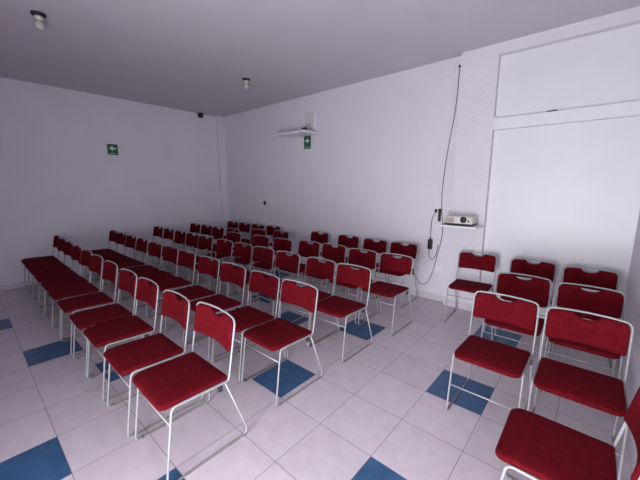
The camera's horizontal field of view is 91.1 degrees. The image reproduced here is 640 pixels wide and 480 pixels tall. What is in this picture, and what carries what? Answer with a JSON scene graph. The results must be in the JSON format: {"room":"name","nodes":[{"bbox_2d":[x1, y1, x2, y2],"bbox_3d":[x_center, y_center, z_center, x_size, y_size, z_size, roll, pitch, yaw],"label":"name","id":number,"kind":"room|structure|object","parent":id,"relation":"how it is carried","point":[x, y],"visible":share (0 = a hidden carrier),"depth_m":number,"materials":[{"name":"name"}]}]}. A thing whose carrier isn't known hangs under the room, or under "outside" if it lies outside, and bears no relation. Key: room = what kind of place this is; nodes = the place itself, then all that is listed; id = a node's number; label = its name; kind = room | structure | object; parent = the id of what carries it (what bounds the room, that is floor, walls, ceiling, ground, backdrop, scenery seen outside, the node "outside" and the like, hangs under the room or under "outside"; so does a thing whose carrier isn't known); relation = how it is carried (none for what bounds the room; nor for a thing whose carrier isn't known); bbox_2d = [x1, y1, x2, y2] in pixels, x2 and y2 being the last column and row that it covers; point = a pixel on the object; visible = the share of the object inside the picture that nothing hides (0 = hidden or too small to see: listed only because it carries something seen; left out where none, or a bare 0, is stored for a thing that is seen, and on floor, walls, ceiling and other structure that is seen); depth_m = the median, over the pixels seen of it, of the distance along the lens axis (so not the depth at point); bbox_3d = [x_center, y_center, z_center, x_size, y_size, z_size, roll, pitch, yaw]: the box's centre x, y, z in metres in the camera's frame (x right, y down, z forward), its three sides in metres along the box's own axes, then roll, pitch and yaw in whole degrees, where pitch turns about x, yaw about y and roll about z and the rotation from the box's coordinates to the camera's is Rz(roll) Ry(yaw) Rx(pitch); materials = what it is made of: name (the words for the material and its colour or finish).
{"room":"lecture room","nodes":[
{"label":"lecture room","id":0,"kind":"room"},
{"bbox_2d":[0,77,221,284],"bbox_3d":[-4.046,-0.966,5.681,0.150,3.163,5.500,8,13,40],"label":"wall","id":1,"kind":"structure","parent":0,"point":[58,175],"depth_m":5.56,"materials":[{"name":"paint"}]},
{"bbox_2d":[0,251,213,290],"bbox_3d":[-4.039,0.570,5.828,0.010,0.085,5.040,8,13,40],"label":"baseboard","id":2,"kind":"structure","parent":1,"relation":"attached to","point":[18,284],"depth_m":5.10,"materials":[{"name":"tile"}]},
{"bbox_2d":[107,144,117,154],"bbox_3d":[-3.789,-1.653,5.740,0.008,0.190,0.170,8,13,40],"label":"exit sign","id":3,"kind":"object","parent":1,"relation":"attached to","point":[112,149],"visible":1,"depth_m":5.74,"materials":[{"name":"green plastic"}]},
{"bbox_2d":[216,116,228,235],"bbox_3d":[-2.297,-1.271,7.473,0.090,3.163,0.160,8,13,40],"label":"trim","id":4,"kind":"structure","parent":1,"relation":"attached to","point":[220,127],"depth_m":7.38,"materials":[{"name":"paint"}]},
{"bbox_2d":[0,255,629,479],"bbox_3d":[-1.323,1.044,3.609,7.385,0.100,5.500,8,13,40],"label":"floor","id":5,"kind":"structure","parent":0,"point":[381,413],"depth_m":2.31,"materials":[{"name":"tile"}]},
{"bbox_2d":[21,235,59,291],"bbox_3d":[-4.396,0.349,5.005,0.438,0.797,0.516,9,13,41],"label":"chair","id":6,"kind":"object","parent":5,"relation":"on","point":[56,238],"visible":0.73,"depth_m":4.98,"materials":[{"name":"red fabric"}]},
{"bbox_2d":[25,238,66,298],"bbox_3d":[-4.066,0.398,4.715,0.438,0.797,0.516,8,13,41],"label":"chair","id":7,"kind":"object","parent":5,"relation":"on","point":[61,246],"visible":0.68,"depth_m":4.69,"materials":[{"name":"red fabric"}]},
{"bbox_2d":[29,241,73,306],"bbox_3d":[-3.732,0.448,4.429,0.438,0.797,0.516,8,13,40],"label":"chair","id":8,"kind":"object","parent":5,"relation":"on","point":[68,249],"visible":0.78,"depth_m":4.39,"materials":[{"name":"red fabric"}]},
{"bbox_2d":[34,245,81,315],"bbox_3d":[-3.374,0.501,4.114,0.438,0.797,0.516,9,13,41],"label":"chair","id":9,"kind":"object","parent":5,"relation":"on","point":[76,253],"visible":0.78,"depth_m":4.07,"materials":[{"name":"red fabric"}]},
{"bbox_2d":[41,249,92,326],"bbox_3d":[-3.037,0.550,3.827,0.438,0.797,0.515,8,13,40],"label":"chair","id":10,"kind":"object","parent":5,"relation":"on","point":[85,260],"visible":0.74,"depth_m":3.80,"materials":[{"name":"red fabric"}]},
{"bbox_2d":[48,254,105,339],"bbox_3d":[-2.701,0.601,3.533,0.438,0.797,0.515,9,13,41],"label":"chair","id":11,"kind":"object","parent":5,"relation":"on","point":[96,265],"visible":0.88,"depth_m":3.48,"materials":[{"name":"red fabric"}]},
{"bbox_2d":[57,260,117,355],"bbox_3d":[-2.336,0.655,3.218,0.438,0.797,0.515,8,13,41],"label":"chair","id":12,"kind":"object","parent":5,"relation":"on","point":[77,303],"visible":0.88,"depth_m":3.17,"materials":[{"name":"red fabric"}]},
{"bbox_2d":[85,230,117,279],"bbox_3d":[-3.867,0.247,5.603,0.438,0.797,0.515,8,13,40],"label":"chair","id":13,"kind":"object","parent":5,"relation":"on","point":[112,235],"visible":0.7,"depth_m":5.61,"materials":[{"name":"red fabric"}]},
{"bbox_2d":[69,268,142,377],"bbox_3d":[-1.942,0.713,2.880,0.438,0.797,0.516,8,13,40],"label":"chair","id":14,"kind":"object","parent":5,"relation":"on","point":[84,319],"visible":0.91,"depth_m":2.84,"materials":[{"name":"red fabric"}]},
{"bbox_2d":[92,232,126,284],"bbox_3d":[-3.534,0.297,5.312,0.438,0.797,0.515,8,13,41],"label":"chair","id":15,"kind":"object","parent":5,"relation":"on","point":[121,239],"visible":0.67,"depth_m":5.33,"materials":[{"name":"red fabric"}]},
{"bbox_2d":[100,235,136,290],"bbox_3d":[-3.196,0.347,5.019,0.438,0.797,0.516,8,13,40],"label":"chair","id":16,"kind":"object","parent":5,"relation":"on","point":[130,242],"visible":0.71,"depth_m":5.03,"materials":[{"name":"red fabric"}]},
{"bbox_2d":[83,277,158,401],"bbox_3d":[-1.600,0.762,2.591,0.438,0.797,0.516,8,13,41],"label":"chair","id":17,"kind":"object","parent":5,"relation":"on","point":[112,332],"visible":0.93,"depth_m":2.54,"materials":[{"name":"red fabric"}]},
{"bbox_2d":[109,238,147,298],"bbox_3d":[-2.855,0.397,4.730,0.438,0.797,0.516,8,13,41],"label":"chair","id":18,"kind":"object","parent":5,"relation":"on","point":[142,246],"visible":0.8,"depth_m":4.71,"materials":[{"name":"red fabric"}]},
{"bbox_2d":[119,241,162,307],"bbox_3d":[-2.475,0.454,4.394,0.438,0.797,0.515,9,13,41],"label":"chair","id":19,"kind":"object","parent":5,"relation":"on","point":[154,250],"visible":0.75,"depth_m":4.39,"materials":[{"name":"red fabric"}]},
{"bbox_2d":[133,226,168,268],"bbox_3d":[-3.355,0.149,6.180,0.438,0.797,0.516,8,13,40],"label":"chair","id":20,"kind":"object","parent":5,"relation":"on","point":[158,232],"visible":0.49,"depth_m":6.28,"materials":[{"name":"red fabric"}]},
{"bbox_2d":[103,289,202,437],"bbox_3d":[-1.207,0.820,2.254,0.438,0.797,0.515,9,13,41],"label":"chair","id":21,"kind":"object","parent":5,"relation":"on","point":[134,356],"visible":0.98,"depth_m":2.21,"materials":[{"name":"red fabric"}]},
{"bbox_2d":[133,245,178,317],"bbox_3d":[-2.114,0.506,4.090,0.438,0.797,0.515,9,13,41],"label":"chair","id":22,"kind":"object","parent":5,"relation":"on","point":[170,255],"visible":0.7,"depth_m":4.09,"materials":[{"name":"red fabric"}]},
{"bbox_2d":[143,228,179,272],"bbox_3d":[-2.996,0.201,5.873,0.438,0.797,0.516,8,13,40],"label":"chair","id":23,"kind":"object","parent":5,"relation":"on","point":[167,234],"visible":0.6,"depth_m":5.94,"materials":[{"name":"red fabric"}]},
{"bbox_2d":[146,250,195,327],"bbox_3d":[-1.778,0.555,3.802,0.438,0.797,0.515,8,13,41],"label":"chair","id":24,"kind":"object","parent":5,"relation":"on","point":[185,260],"visible":0.78,"depth_m":3.78,"materials":[{"name":"red fabric"}]},
{"bbox_2d":[153,230,191,276],"bbox_3d":[-2.641,0.253,5.570,0.438,0.797,0.515,8,13,41],"label":"chair","id":25,"kind":"object","parent":5,"relation":"on","point":[179,237],"visible":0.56,"depth_m":5.67,"materials":[{"name":"red fabric"}]},
{"bbox_2d":[164,232,203,281],"bbox_3d":[-2.307,0.303,5.280,0.438,0.797,0.515,8,13,40],"label":"chair","id":26,"kind":"object","parent":5,"relation":"on","point":[190,239],"visible":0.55,"depth_m":5.38,"materials":[{"name":"red fabric"}]},
{"bbox_2d":[172,223,203,254],"bbox_3d":[-2.829,0.057,6.721,0.438,0.797,0.515,8,13,40],"label":"chair","id":27,"kind":"object","parent":5,"relation":"on","point":[194,228],"visible":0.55,"depth_m":6.79,"materials":[{"name":"red fabric"}]},
{"bbox_2d":[132,301,247,479],"bbox_3d":[-0.816,0.865,1.942,0.482,0.813,0.515,9,13,41],"label":"chair","id":28,"kind":"object","parent":5,"relation":"on","point":[166,385],"visible":1,"depth_m":1.89,"materials":[{"name":"red fabric"}]},
{"bbox_2d":[165,256,221,343],"bbox_3d":[-1.382,0.615,3.455,0.438,0.797,0.516,8,13,40],"label":"chair","id":29,"kind":"object","parent":5,"relation":"on","point":[205,266],"visible":0.76,"depth_m":3.45,"materials":[{"name":"red fabric"}]},
{"bbox_2d":[183,224,211,255],"bbox_3d":[-2.483,0.105,6.437,0.438,0.797,0.515,8,13,40],"label":"chair","id":30,"kind":"object","parent":5,"relation":"on","point":[205,230],"visible":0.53,"depth_m":6.52,"materials":[{"name":"red fabric"}]},
{"bbox_2d":[177,235,218,287],"bbox_3d":[-1.977,0.353,4.986,0.438,0.797,0.516,8,13,40],"label":"chair","id":31,"kind":"object","parent":5,"relation":"on","point":[203,242],"visible":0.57,"depth_m":5.07,"materials":[{"name":"red fabric"}]},
{"bbox_2d":[193,226,227,263],"bbox_3d":[-2.153,0.157,6.139,0.438,0.797,0.516,8,13,41],"label":"chair","id":32,"kind":"object","parent":5,"relation":"on","point":[216,232],"visible":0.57,"depth_m":6.20,"materials":[{"name":"red fabric"}]},
{"bbox_2d":[192,239,237,295],"bbox_3d":[-1.565,0.414,4.634,0.438,0.797,0.516,8,13,40],"label":"chair","id":33,"kind":"object","parent":5,"relation":"on","point":[221,246],"visible":0.59,"depth_m":4.71,"materials":[{"name":"red fabric"}]},
{"bbox_2d":[186,262,251,359],"bbox_3d":[-1.024,0.668,3.148,0.438,0.797,0.516,8,13,40],"label":"chair","id":34,"kind":"object","parent":5,"relation":"on","point":[229,274],"visible":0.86,"depth_m":3.15,"materials":[{"name":"red fabric"}]},
{"bbox_2d":[206,232,241,283],"bbox_3d":[-1.633,0.283,5.396,0.438,0.797,0.516,8,13,40],"label":"chair","id":35,"kind":"object","parent":5,"relation":"on","point":[230,236],"visible":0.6,"depth_m":5.38,"materials":[{"name":"red fabric"}]},
{"bbox_2d":[212,221,238,258],"bbox_3d":[-2.135,-0.015,7.145,0.438,0.797,0.515,8,13,40],"label":"chair","id":36,"kind":"object","parent":5,"relation":"on","point":[230,224],"visible":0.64,"depth_m":7.17,"materials":[{"name":"red fabric"}]},
{"bbox_2d":[208,228,242,265],"bbox_3d":[-1.785,0.200,5.887,0.438,0.797,0.515,8,13,41],"label":"chair","id":37,"kind":"object","parent":5,"relation":"on","point":[228,229],"visible":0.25,"depth_m":5.94,"materials":[{"name":"red fabric"}]},
{"bbox_2d":[209,242,257,303],"bbox_3d":[-1.214,0.465,4.334,0.438,0.797,0.515,8,13,40],"label":"chair","id":38,"kind":"object","parent":5,"relation":"on","point":[239,250],"visible":0.53,"depth_m":4.41,"materials":[{"name":"red fabric"}]},
{"bbox_2d":[223,222,252,262],"bbox_3d":[-1.797,0.034,6.860,0.438,0.797,0.515,8,13,40],"label":"chair","id":39,"kind":"object","parent":5,"relation":"on","point":[242,227],"visible":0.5,"depth_m":6.93,"materials":[{"name":"red fabric"}]},
{"bbox_2d":[212,270,285,381],"bbox_3d":[-0.648,0.723,2.822,0.438,0.797,0.516,9,13,41],"label":"chair","id":40,"kind":"object","parent":5,"relation":"on","point":[247,317],"visible":0.85,"depth_m":2.82,"materials":[{"name":"red fabric"}]},
{"bbox_2d":[236,224,263,265],"bbox_3d":[-1.452,0.081,6.582,0.438,0.797,0.515,8,13,40],"label":"chair","id":41,"kind":"object","parent":5,"relation":"on","point":[254,226],"visible":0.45,"depth_m":6.63,"materials":[{"name":"red fabric"}]},
{"bbox_2d":[231,235,270,290],"bbox_3d":[-1.090,0.347,5.027,0.438,0.797,0.515,8,13,40],"label":"chair","id":42,"kind":"object","parent":5,"relation":"on","point":[257,241],"visible":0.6,"depth_m":5.03,"materials":[{"name":"red fabric"}]},
{"bbox_2d":[234,229,268,271],"bbox_3d":[-1.274,0.216,5.794,0.438,0.797,0.516,8,12,39],"label":"chair","id":43,"kind":"object","parent":5,"relation":"on","point":[255,232],"visible":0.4,"depth_m":5.90,"materials":[{"name":"red fabric"}]},
{"bbox_2d":[228,246,278,312],"bbox_3d":[-0.875,0.514,4.050,0.438,0.797,0.515,9,13,41],"label":"chair","id":44,"kind":"object","parent":5,"relation":"on","point":[259,255],"visible":0.67,"depth_m":4.12,"materials":[{"name":"red fabric"}]},
{"bbox_2d":[251,225,280,265],"bbox_3d":[-1.084,0.124,6.331,0.438,0.797,0.515,8,13,40],"label":"chair","id":45,"kind":"object","parent":5,"relation":"on","point":[270,230],"visible":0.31,"depth_m":6.46,"materials":[{"name":"red fabric"}]},
{"bbox_2d":[255,230,289,278],"bbox_3d":[-0.835,0.250,5.593,0.438,0.797,0.516,9,13,42],"label":"chair","id":46,"kind":"object","parent":5,"relation":"on","point":[277,234],"visible":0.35,"depth_m":5.67,"materials":[{"name":"red fabric"}]},
{"bbox_2d":[253,238,292,298],"bbox_3d":[-0.702,0.397,4.732,0.438,0.797,0.516,9,13,41],"label":"chair","id":47,"kind":"object","parent":5,"relation":"on","point":[278,244],"visible":0.59,"depth_m":4.74,"materials":[{"name":"red fabric"}]},
{"bbox_2d":[249,250,303,322],"bbox_3d":[-0.526,0.566,3.746,0.438,0.797,0.515,8,13,41],"label":"chair","id":48,"kind":"object","parent":5,"relation":"on","point":[282,259],"visible":0.57,"depth_m":3.82,"materials":[{"name":"red fabric"}]},
{"bbox_2d":[241,279,322,406],"bbox_3d":[-0.308,0.772,2.539,0.438,0.797,0.516,8,13,41],"label":"chair","id":49,"kind":"object","parent":5,"relation":"on","point":[276,334],"visible":1,"depth_m":2.51,"materials":[{"name":"red fabric"}]},
{"bbox_2d":[278,240,322,296],"bbox_3d":[-0.286,0.432,4.531,0.438,0.797,0.516,8,13,40],"label":"chair","id":50,"kind":"object","parent":5,"relation":"on","point":[304,247],"visible":0.64,"depth_m":4.57,"materials":[{"name":"red fabric"}]},
{"bbox_2d":[279,257,338,345],"bbox_3d":[-0.122,0.626,3.396,0.438,0.797,0.515,8,13,40],"label":"chair","id":51,"kind":"object","parent":5,"relation":"on","point":[326,270],"visible":0.64,"depth_m":3.44,"materials":[{"name":"red fabric"}]},
{"bbox_2d":[293,231,328,281],"bbox_3d":[-0.135,0.273,5.461,0.438,0.797,0.515,9,13,41],"label":"chair","id":52,"kind":"object","parent":5,"relation":"on","point":[315,236],"visible":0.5,"depth_m":5.51,"materials":[{"name":"red fabric"}]},
{"bbox_2d":[302,243,347,298],"bbox_3d":[0.064,0.477,4.269,0.438,0.797,0.516,8,13,40],"label":"chair","id":53,"kind":"object","parent":5,"relation":"on","point":[328,251],"visible":0.56,"depth_m":4.33,"materials":[{"name":"red fabric"}]},
{"bbox_2d":[308,263,372,362],"bbox_3d":[0.208,0.675,3.107,0.438,0.797,0.516,8,13,40],"label":"chair","id":54,"kind":"object","parent":5,"relation":"on","point":[336,306],"visible":0.88,"depth_m":3.09,"materials":[{"name":"red fabric"}]},
{"bbox_2d":[322,234,359,290],"bbox_3d":[0.339,0.341,5.066,0.438,0.797,0.516,8,13,40],"label":"chair","id":55,"kind":"object","parent":5,"relation":"on","point":[352,242],"visible":0.43,"depth_m":5.12,"materials":[{"name":"red fabric"}]},
{"bbox_2d":[328,248,377,323],"bbox_3d":[0.414,0.537,3.915,0.438,0.797,0.515,8,13,40],"label":"chair","id":56,"kind":"object","parent":5,"relation":"on","point":[355,256],"visible":0.65,"depth_m":3.96,"materials":[{"name":"red fabric"}]},
{"bbox_2d":[345,238,387,298],"bbox_3d":[0.710,0.403,4.707,0.438,0.797,0.515,9,13,41],"label":"chair","id":57,"kind":"object","parent":5,"relation":"on","point":[368,243],"visible":0.5,"depth_m":4.75,"materials":[{"name":"red fabric"}]},
{"bbox_2d":[358,253,412,335],"bbox_3d":[0.770,0.588,3.621,0.438,0.797,0.515,8,13,40],"label":"chair","id":58,"kind":"object","parent":5,"relation":"on","point":[387,261],"visible":0.97,"depth_m":3.62,"materials":[{"name":"red fabric"}]},
{"bbox_2d":[373,241,417,307],"bbox_3d":[1.071,0.454,4.410,0.438,0.797,0.516,8,13,40],"label":"chair","id":59,"kind":"object","parent":5,"relation":"on","point":[410,250],"visible":0.56,"depth_m":4.43,"materials":[{"name":"red fabric"}]},
{"bbox_2d":[444,251,496,330],"bbox_3d":[1.788,0.573,3.713,0.438,0.797,0.515,7,12,37],"label":"chair","id":60,"kind":"object","parent":5,"relation":"on","point":[487,262],"visible":0.92,"depth_m":3.73,"materials":[{"name":"red fabric"}]},
{"bbox_2d":[446,291,539,409],"bbox_3d":[1.229,0.826,2.225,0.438,0.797,0.516,9,13,41],"label":"chair","id":61,"kind":"object","parent":5,"relation":"on","point":[510,361],"visible":0.94,"depth_m":2.21,"materials":[{"name":"red fabric"}]},
{"bbox_2d":[477,272,551,386],"bbox_3d":[1.718,0.734,2.765,0.438,0.797,0.516,8,13,40],"label":"chair","id":62,"kind":"object","parent":5,"relation":"on","point":[536,288],"visible":0.59,"depth_m":2.80,"materials":[{"name":"red fabric"}]},
{"bbox_2d":[494,258,556,343],"bbox_3d":[2.197,0.635,3.348,0.438,0.797,0.515,8,13,40],"label":"chair","id":63,"kind":"object","parent":5,"relation":"on","point":[547,270],"visible":0.63,"depth_m":3.39,"materials":[{"name":"red fabric"}]},
{"bbox_2d":[495,387,639,479],"bbox_3d":[1.071,0.975,1.354,0.515,0.797,0.438,8,13,40],"label":"chair","id":64,"kind":"object","parent":5,"relation":"on","point":[544,448],"visible":1,"depth_m":1.34,"materials":[{"name":"red fabric"}]},
{"bbox_2d":[527,306,633,479],"bbox_3d":[1.562,0.881,1.905,0.438,0.797,0.515,8,13,40],"label":"chair","id":65,"kind":"object","parent":5,"relation":"on","point":[608,394],"visible":0.93,"depth_m":1.89,"materials":[{"name":"red fabric"}]},
{"bbox_2d":[539,282,626,416],"bbox_3d":[2.039,0.791,2.437,0.438,0.797,0.515,8,13,40],"label":"chair","id":66,"kind":"object","parent":5,"relation":"on","point":[605,302],"visible":0.62,"depth_m":2.47,"materials":[{"name":"red fabric"}]},
{"bbox_2d":[551,266,619,370],"bbox_3d":[2.526,0.697,2.987,0.438,0.797,0.515,8,12,38],"label":"chair","id":67,"kind":"object","parent":5,"relation":"on","point":[603,279],"visible":0.41,"depth_m":3.05,"materials":[{"name":"red fabric"}]},
{"bbox_2d":[0,0,639,116],"bbox_3d":[-1.321,-2.182,3.058,7.385,0.120,5.500,8,13,40],"label":"ceiling","id":68,"kind":"structure","parent":0,"point":[195,56],"depth_m":3.44,"materials":[{"name":"paint"}]},
{"bbox_2d":[30,10,46,30],"bbox_3d":[-2.608,-2.026,2.920,0.116,0.143,0.116,8,13,40],"label":"ceiling lamp","id":69,"kind":"object","parent":68,"relation":"attached to","point":[39,16],"visible":1,"depth_m":2.90,"materials":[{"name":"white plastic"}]},
{"bbox_2d":[34,15,43,21],"bbox_3d":[-2.608,-2.056,2.915,0.072,0.034,0.072,8,13,40],"label":"socket","id":70,"kind":"object","parent":69,"relation":"attached to","point":[40,18],"depth_m":2.90,"materials":[{"name":"ceramic"}]},
{"bbox_2d":[242,78,249,88],"bbox_3d":[-1.101,-2.327,4.689,0.116,0.143,0.116,8,13,40],"label":"ceiling lamp","id":71,"kind":"object","parent":68,"relation":"attached to","point":[246,80],"visible":1,"depth_m":4.66,"materials":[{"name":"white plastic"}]},
{"bbox_2d":[224,56,461,295],"bbox_3d":[-0.194,-0.996,5.865,5.405,3.163,0.150,8,13,40],"label":"wall","id":72,"kind":"structure","parent":0,"point":[375,167],"depth_m":4.98,"materials":[{"name":"paint"}]},
{"bbox_2d":[273,130,319,139],"bbox_3d":[-0.421,-1.847,5.551,0.760,0.068,0.400,8,13,40],"label":"wall shelf","id":73,"kind":"object","parent":72,"relation":"attached to","point":[299,133],"visible":1,"depth_m":5.47,"materials":[{"name":"white paint"}]},
{"bbox_2d":[304,136,310,148],"bbox_3d":[-0.228,-1.762,5.659,0.165,0.230,0.008,8,13,40],"label":"exit sign","id":74,"kind":"object","parent":72,"relation":"attached to","point":[307,139],"visible":0.98,"depth_m":5.65,"materials":[{"name":"green plastic"}]},
{"bbox_2d":[305,111,313,130],"bbox_3d":[-0.189,-2.074,5.571,0.195,0.371,0.008,8,13,40],"label":"cover plate","id":75,"kind":"object","parent":72,"relation":"attached to","point":[309,117],"visible":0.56,"depth_m":5.55,"materials":[{"name":"white plastic"}]},
{"bbox_2d":[314,110,315,130],"bbox_3d":[-0.094,-2.084,5.475,0.030,0.340,0.022,8,13,40],"label":"conduit","id":76,"kind":"object","parent":72,"relation":"attached to","point":[314,110],"visible":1,"depth_m":5.47,"materials":[{"name":"white paint"}]},
{"bbox_2d":[232,251,444,301],"bbox_3d":[-0.233,0.534,6.052,5.265,0.085,0.010,8,13,40],"label":"baseboard","id":77,"kind":"structure","parent":72,"relation":"attached to","point":[432,296],"depth_m":4.52,"materials":[{"name":"tile"}]},
{"bbox_2d":[415,68,459,284],"bbox_3d":[1.533,-0.744,4.266,0.503,2.832,0.011,8,13,40],"label":"cable","id":78,"kind":"object","parent":72,"relation":"attached to","point":[459,68],"visible":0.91,"depth_m":4.16,"materials":[{"name":"black rubber"}]},
{"bbox_2d":[434,265,442,270],"bbox_3d":[1.648,0.390,4.360,0.120,0.070,0.010,8,13,40],"label":"outlet plate","id":79,"kind":"object","parent":72,"relation":"attached to","point":[436,267],"visible":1,"depth_m":4.36,"materials":[{"name":"white paint"}]},
{"bbox_2d":[438,209,440,220],"bbox_3d":[1.617,-0.337,4.249,0.032,0.170,0.032,8,13,40],"label":"power strip","id":80,"kind":"object","parent":72,"relation":"attached to","point":[439,210],"visible":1,"depth_m":4.24,"materials":[{"name":"black plastic"}]},
{"bbox_2d":[443,298,471,310],"bbox_3d":[1.868,0.855,4.178,0.420,0.085,0.090,8,13,40],"label":"baseboard","id":81,"kind":"object","parent":72,"relation":"attached to","point":[465,306],"visible":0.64,"depth_m":4.15,"materials":[{"name":"tile"}]},
{"bbox_2d":[439,224,482,229],"bbox_3d":[1.737,-0.152,3.866,0.423,0.070,0.310,8,13,40],"label":"wall shelf","id":82,"kind":"object","parent":72,"relation":"attached to","point":[473,227],"visible":0.79,"depth_m":3.77,"materials":[{"name":"white paint"}]},
{"bbox_2d":[444,223,476,225],"bbox_3d":[1.721,-0.202,3.849,0.332,0.012,0.210,8,13,40],"label":"tray","id":83,"kind":"object","parent":82,"relation":"on","point":[468,224],"depth_m":3.74,"materials":[{"name":"white plastic"}]},
{"bbox_2d":[444,215,477,225],"bbox_3d":[1.711,-0.238,3.832,0.332,0.112,0.243,8,13,40],"label":"projector","id":84,"kind":"object","parent":82,"relation":"on","point":[448,219],"visible":1,"depth_m":3.76,"materials":[{"name":"beige plastic"}]},
{"bbox_2d":[445,43,500,304],"bbox_3d":[1.928,-0.672,3.978,0.410,3.163,0.240,8,13,40],"label":"pillar","id":85,"kind":"structure","parent":72,"relation":"attached to","point":[480,67],"depth_m":3.82,"materials":[{"name":"paint"}]},
{"bbox_2d":[481,116,639,321],"bbox_3d":[2.609,-0.124,3.529,1.320,2.235,0.150,8,13,40],"label":"wall panel","id":86,"kind":"object","parent":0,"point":[568,194],"depth_m":3.35,"materials":[{"name":"white paint"}]},
{"bbox_2d":[496,24,639,117],"bbox_3d":[2.608,-1.687,3.260,1.320,0.685,0.155,8,13,40],"label":"wall panel","id":87,"kind":"object","parent":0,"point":[603,68],"depth_m":3.19,"materials":[{"name":"white paint"}]},
{"bbox_2d":[621,211,639,465],"bbox_3d":[1.402,-0.162,0.988,0.150,3.163,5.500,8,13,40],"label":"wall","id":88,"kind":"structure","parent":0,"point":[632,310],"depth_m":2.44,"materials":[{"name":"paint"}]},
{"bbox_2d":[493,100,639,130],"bbox_3d":[2.583,-1.283,3.301,1.320,0.125,0.230,8,13,40],"label":"trim","id":89,"kind":"structure","parent":88,"relation":"attached to","point":[625,109],"depth_m":3.19,"materials":[{"name":"white paint"}]},
{"bbox_2d":[499,6,639,55],"bbox_3d":[2.580,-2.077,3.161,1.320,0.118,0.240,8,13,40],"label":"trim","id":90,"kind":"structure","parent":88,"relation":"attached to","point":[628,17],"depth_m":3.09,"materials":[{"name":"paint"}]},
{"bbox_2d":[617,357,634,478],"bbox_3d":[1.341,1.346,1.299,0.010,0.085,5.200,8,13,40],"label":"baseboard","id":91,"kind":"structure","parent":88,"relation":"attached to","point":[631,459],"depth_m":1.86,"materials":[{"name":"tile"}]},
{"bbox_3d":[1.554,-0.207,4.319,0.059,0.362,0.011,8,13,40],"label":"cord","id":92,"kind":"object","parent":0,"visible":0},
{"bbox_2d":[427,238,432,248],"bbox_3d":[1.534,0.046,4.377,0.060,0.163,0.036,8,13,40],"label":"power adapter","id":93,"kind":"object","parent":92,"relation":"hanging from","point":[430,241],"visible":1,"depth_m":4.36,"materials":[{"name":"black plastic"}]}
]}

